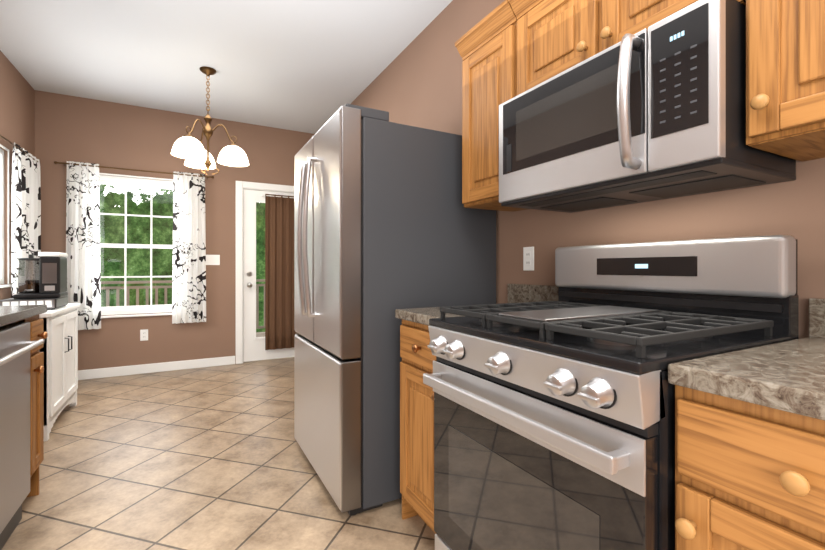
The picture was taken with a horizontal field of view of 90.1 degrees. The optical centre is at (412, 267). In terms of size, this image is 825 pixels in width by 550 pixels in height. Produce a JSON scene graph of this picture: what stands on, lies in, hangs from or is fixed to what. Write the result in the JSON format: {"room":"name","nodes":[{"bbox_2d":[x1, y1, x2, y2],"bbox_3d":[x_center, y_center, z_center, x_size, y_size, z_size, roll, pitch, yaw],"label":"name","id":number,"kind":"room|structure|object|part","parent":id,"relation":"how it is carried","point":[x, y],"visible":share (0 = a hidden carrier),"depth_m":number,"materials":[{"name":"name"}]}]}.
{"room":"kitchen","nodes":[
{"label":"kitchen","id":0,"kind":"room"},
{"bbox_2d":[0,50,34,299],"bbox_3d":[-1.867,-0.290,0.645,0.120,2.780,7.560,0,0,-29],"label":"wall","id":1,"kind":"structure","parent":0,"point":[17,108],"depth_m":3.36,"materials":[{"name":"paint"}]},
{"bbox_2d":[0,144,10,287],"bbox_3d":[-3.003,-0.400,2.782,0.130,1.104,1.220,0,0,-29],"label":"window","id":2,"kind":"structure","parent":1,"relation":"in","point":[2,217],"depth_m":3.27,"materials":[{"name":"white plastic"}]},
{"bbox_2d":[0,134,40,297],"bbox_3d":[-2.960,-0.225,2.876,0.092,1.530,2.024,0,0,-29],"label":"curtain","id":3,"kind":"object","parent":1,"relation":"attached to","point":[26,212],"visible":0.58,"depth_m":3.40,"materials":[{"name":"white fabric"}]},
{"bbox_2d":[35,90,314,369],"bbox_3d":[-2.396,-0.290,4.593,2.730,2.780,0.120,0,0,-29],"label":"wall","id":4,"kind":"structure","parent":0,"point":[92,131],"depth_m":4.35,"materials":[{"name":"paint"}]},
{"bbox_2d":[54,161,213,329],"bbox_3d":[-2.805,-0.212,4.247,1.368,1.625,0.092,0,0,-29],"label":"curtains","id":5,"kind":"object","parent":4,"relation":"attached to","point":[83,249],"visible":0.96,"depth_m":4.07,"materials":[{"name":"white fabric"}]},
{"bbox_2d":[99,173,172,317],"bbox_3d":[-2.867,-0.225,4.308,0.910,1.454,0.130,0,0,-29],"label":"window","id":6,"kind":"structure","parent":4,"relation":"in","point":[136,181],"depth_m":4.30,"materials":[{"name":"white plastic"}]},
{"bbox_2d":[140,329,147,340],"bbox_3d":[-2.800,0.700,4.300,0.070,0.115,0.008,0,0,-29],"label":"electrical outlet","id":7,"kind":"object","parent":4,"relation":"attached to","point":[143,335],"visible":1,"depth_m":4.30,"materials":[{"name":"white plastic"}]},
{"bbox_2d":[78,356,234,379],"bbox_3d":[-2.795,1.052,4.296,1.744,0.095,0.018,0,0,-29],"label":"baseboard","id":8,"kind":"structure","parent":4,"relation":"attached to","point":[141,369],"depth_m":4.32,"materials":[{"name":"white paint"}]},
{"bbox_2d":[206,255,219,264],"bbox_3d":[-2.241,-0.090,4.601,0.162,0.115,0.014,0,0,-29],"label":"switch plate","id":9,"kind":"object","parent":4,"relation":"attached to","point":[212,259],"visible":0.85,"depth_m":4.61,"materials":[{"name":"white plastic"}]},
{"bbox_2d":[236,181,293,363],"bbox_3d":[-1.625,0.050,5.005,0.978,2.100,0.136,0,0,-29],"label":"door frame","id":10,"kind":"structure","parent":4,"relation":"attached to","point":[241,186],"depth_m":4.74,"materials":[{"name":"white paint"}]},
{"bbox_2d":[243,189,293,361],"bbox_3d":[-1.594,0.087,4.961,0.818,2.002,0.114,0,0,-29],"label":"door","id":11,"kind":"structure","parent":4,"relation":"in","point":[254,348],"depth_m":4.82,"materials":[{"name":"white paint"}]},
{"bbox_2d":[262,194,297,349],"bbox_3d":[-1.510,0.048,4.994,0.590,1.845,0.048,0,0,-29],"label":"curtain","id":12,"kind":"object","parent":11,"relation":"attached to","point":[280,332],"visible":0.58,"depth_m":4.94,"materials":[{"name":"brown fabric"}]},
{"bbox_2d":[1,357,434,549],"bbox_3d":[-0.616,1.150,1.327,2.970,0.100,7.560,0,0,-29],"label":"floor","id":13,"kind":"structure","parent":0,"point":[210,458],"depth_m":2.16,"materials":[{"name":"tile"}]},
{"bbox_2d":[0,322,43,549],"bbox_3d":[-1.802,0.668,1.432,0.679,0.864,0.600,0,0,-29],"label":"dishwasher","id":14,"kind":"object","parent":13,"relation":"on","point":[17,345],"visible":0.98,"depth_m":1.66,"materials":[{"name":"silver metal"}]},
{"bbox_2d":[0,305,47,496],"bbox_3d":[-0.918,0.590,-0.245,0.686,1.020,4.841,0,0,-29],"label":"base cabinet","id":15,"kind":"object","parent":13,"relation":"on","point":[19,313],"depth_m":1.90,"materials":[{"name":"brown wood"}]},
{"bbox_2d":[0,296,79,440],"bbox_3d":[-2.689,0.654,2.873,0.481,0.892,0.820,0,0,-29],"label":"sideboard","id":16,"kind":"object","parent":13,"relation":"on","point":[59,349],"depth_m":2.81,"materials":[{"name":"white paint"}]},
{"bbox_3d":[-2.629,0.245,2.876,0.287,0.075,0.333,0,0,-29],"label":"pod drawer","id":17,"kind":"part","parent":16,"relation":"part of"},
{"bbox_2d":[13,252,67,298],"bbox_3d":[-2.595,0.049,2.885,0.245,0.315,0.220,0,0,-29],"label":"coffee maker","id":18,"kind":"object","parent":16,"relation":"on","point":[44,275],"visible":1,"depth_m":2.82,"materials":[{"name":"black plastic"}]},
{"bbox_2d":[294,104,495,515],"bbox_3d":[-0.173,0.191,2.346,0.931,1.818,0.885,0,0,-29],"label":"fridge","id":19,"kind":"object","parent":13,"relation":"on","point":[387,223],"visible":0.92,"depth_m":1.90,"materials":[{"name":"grey metal"}]},
{"bbox_2d":[395,284,557,533],"bbox_3d":[0.298,0.590,1.779,0.686,1.020,0.402,0,0,-29],"label":"base cabinet","id":20,"kind":"object","parent":13,"relation":"on","point":[417,439],"depth_m":1.67,"materials":[{"name":"brown wood"}]},
{"bbox_2d":[423,235,798,549],"bbox_3d":[0.536,0.507,1.244,0.769,1.184,0.752,0,0,-29],"label":"range","id":21,"kind":"object","parent":13,"relation":"on","point":[554,425],"visible":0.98,"depth_m":1.05,"materials":[{"name":"silver metal"}]},
{"bbox_2d":[668,298,824,549],"bbox_3d":[1.394,0.590,-0.232,0.686,1.020,2.650,0,0,-29],"label":"base cabinet","id":22,"kind":"object","parent":13,"relation":"on","point":[750,449],"depth_m":0.69,"materials":[{"name":"brown wood"}]},
{"bbox_2d":[0,0,452,133],"bbox_3d":[-0.616,-1.730,1.327,2.970,0.100,7.560,0,0,-29],"label":"ceiling","id":23,"kind":"structure","parent":0,"point":[310,66],"depth_m":3.18,"materials":[{"name":"grey paint"}]},
{"bbox_2d":[171,66,248,174],"bbox_3d":[-1.725,-1.238,3.531,0.589,0.883,0.589,0,0,-29],"label":"chandelier","id":24,"kind":"object","parent":23,"relation":"hanging from","point":[189,148],"visible":1,"depth_m":3.46,"materials":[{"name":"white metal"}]},
{"bbox_2d":[351,0,824,338],"bbox_3d":[0.636,-0.290,2.010,0.120,2.780,7.560,0,0,-29],"label":"wall","id":25,"kind":"structure","parent":0,"point":[416,81],"depth_m":1.76,"materials":[{"name":"paint"}]},
{"bbox_2d":[454,0,525,211],"bbox_3d":[0.440,-0.672,1.861,0.357,0.770,0.363,0,0,-29],"label":"upper cabinet","id":26,"kind":"object","parent":25,"relation":"attached to","point":[486,46],"visible":0.5,"depth_m":1.79,"materials":[{"name":"brown wood"}]},
{"bbox_2d":[523,247,533,270],"bbox_3d":[0.564,-0.045,2.005,0.008,0.115,0.070,0,0,-29],"label":"electrical outlet","id":27,"kind":"object","parent":25,"relation":"attached to","point":[528,258],"visible":1,"depth_m":2.00,"materials":[{"name":"white plastic"}]},
{"bbox_2d":[508,0,745,94],"bbox_3d":[0.710,-0.845,1.366,0.357,0.425,0.756,0,0,-29],"label":"upper cabinet","id":28,"kind":"object","parent":25,"relation":"attached to","point":[555,37],"visible":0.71,"depth_m":1.40,"materials":[{"name":"brown wood"}]},
{"bbox_2d":[499,0,795,212],"bbox_3d":[0.656,-0.431,1.336,0.472,0.393,0.752,0,0,-29],"label":"over-the-range microwave","id":29,"kind":"object","parent":28,"relation":"attached to","point":[655,111],"visible":0.98,"depth_m":1.08,"materials":[{"name":"silver metal"}]},
{"bbox_2d":[746,0,824,161],"bbox_3d":[1.036,-0.673,0.806,0.322,0.767,0.529,0,0,-29],"label":"upper cabinet","id":30,"kind":"object","parent":25,"relation":"attached to","point":[785,78],"visible":1,"depth_m":0.89,"materials":[{"name":"brown wood"}]},
{"label":"outside","id":31,"kind":"structure","parent":0,"visible":0},
{"bbox_2d":[99,184,264,331],"bbox_3d":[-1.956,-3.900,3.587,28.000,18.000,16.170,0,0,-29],"label":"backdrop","id":32,"kind":"structure","parent":31,"point":[112,219],"depth_m":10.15,"materials":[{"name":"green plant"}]},
{"bbox_2d":[256,332,264,337],"bbox_3d":[-3.324,1.180,5.574,6.500,0.080,2.470,0,0,-29],"label":"deck","id":33,"kind":"object","parent":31,"point":[258,334],"depth_m":7.06,"materials":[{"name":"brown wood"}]},
{"bbox_2d":[101,279,264,328],"bbox_3d":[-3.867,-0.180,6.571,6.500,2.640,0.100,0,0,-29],"label":"rail","id":34,"kind":"object","parent":33,"relation":"on","point":[156,293],"depth_m":6.40,"materials":[{"name":"brown wood"}]}
]}

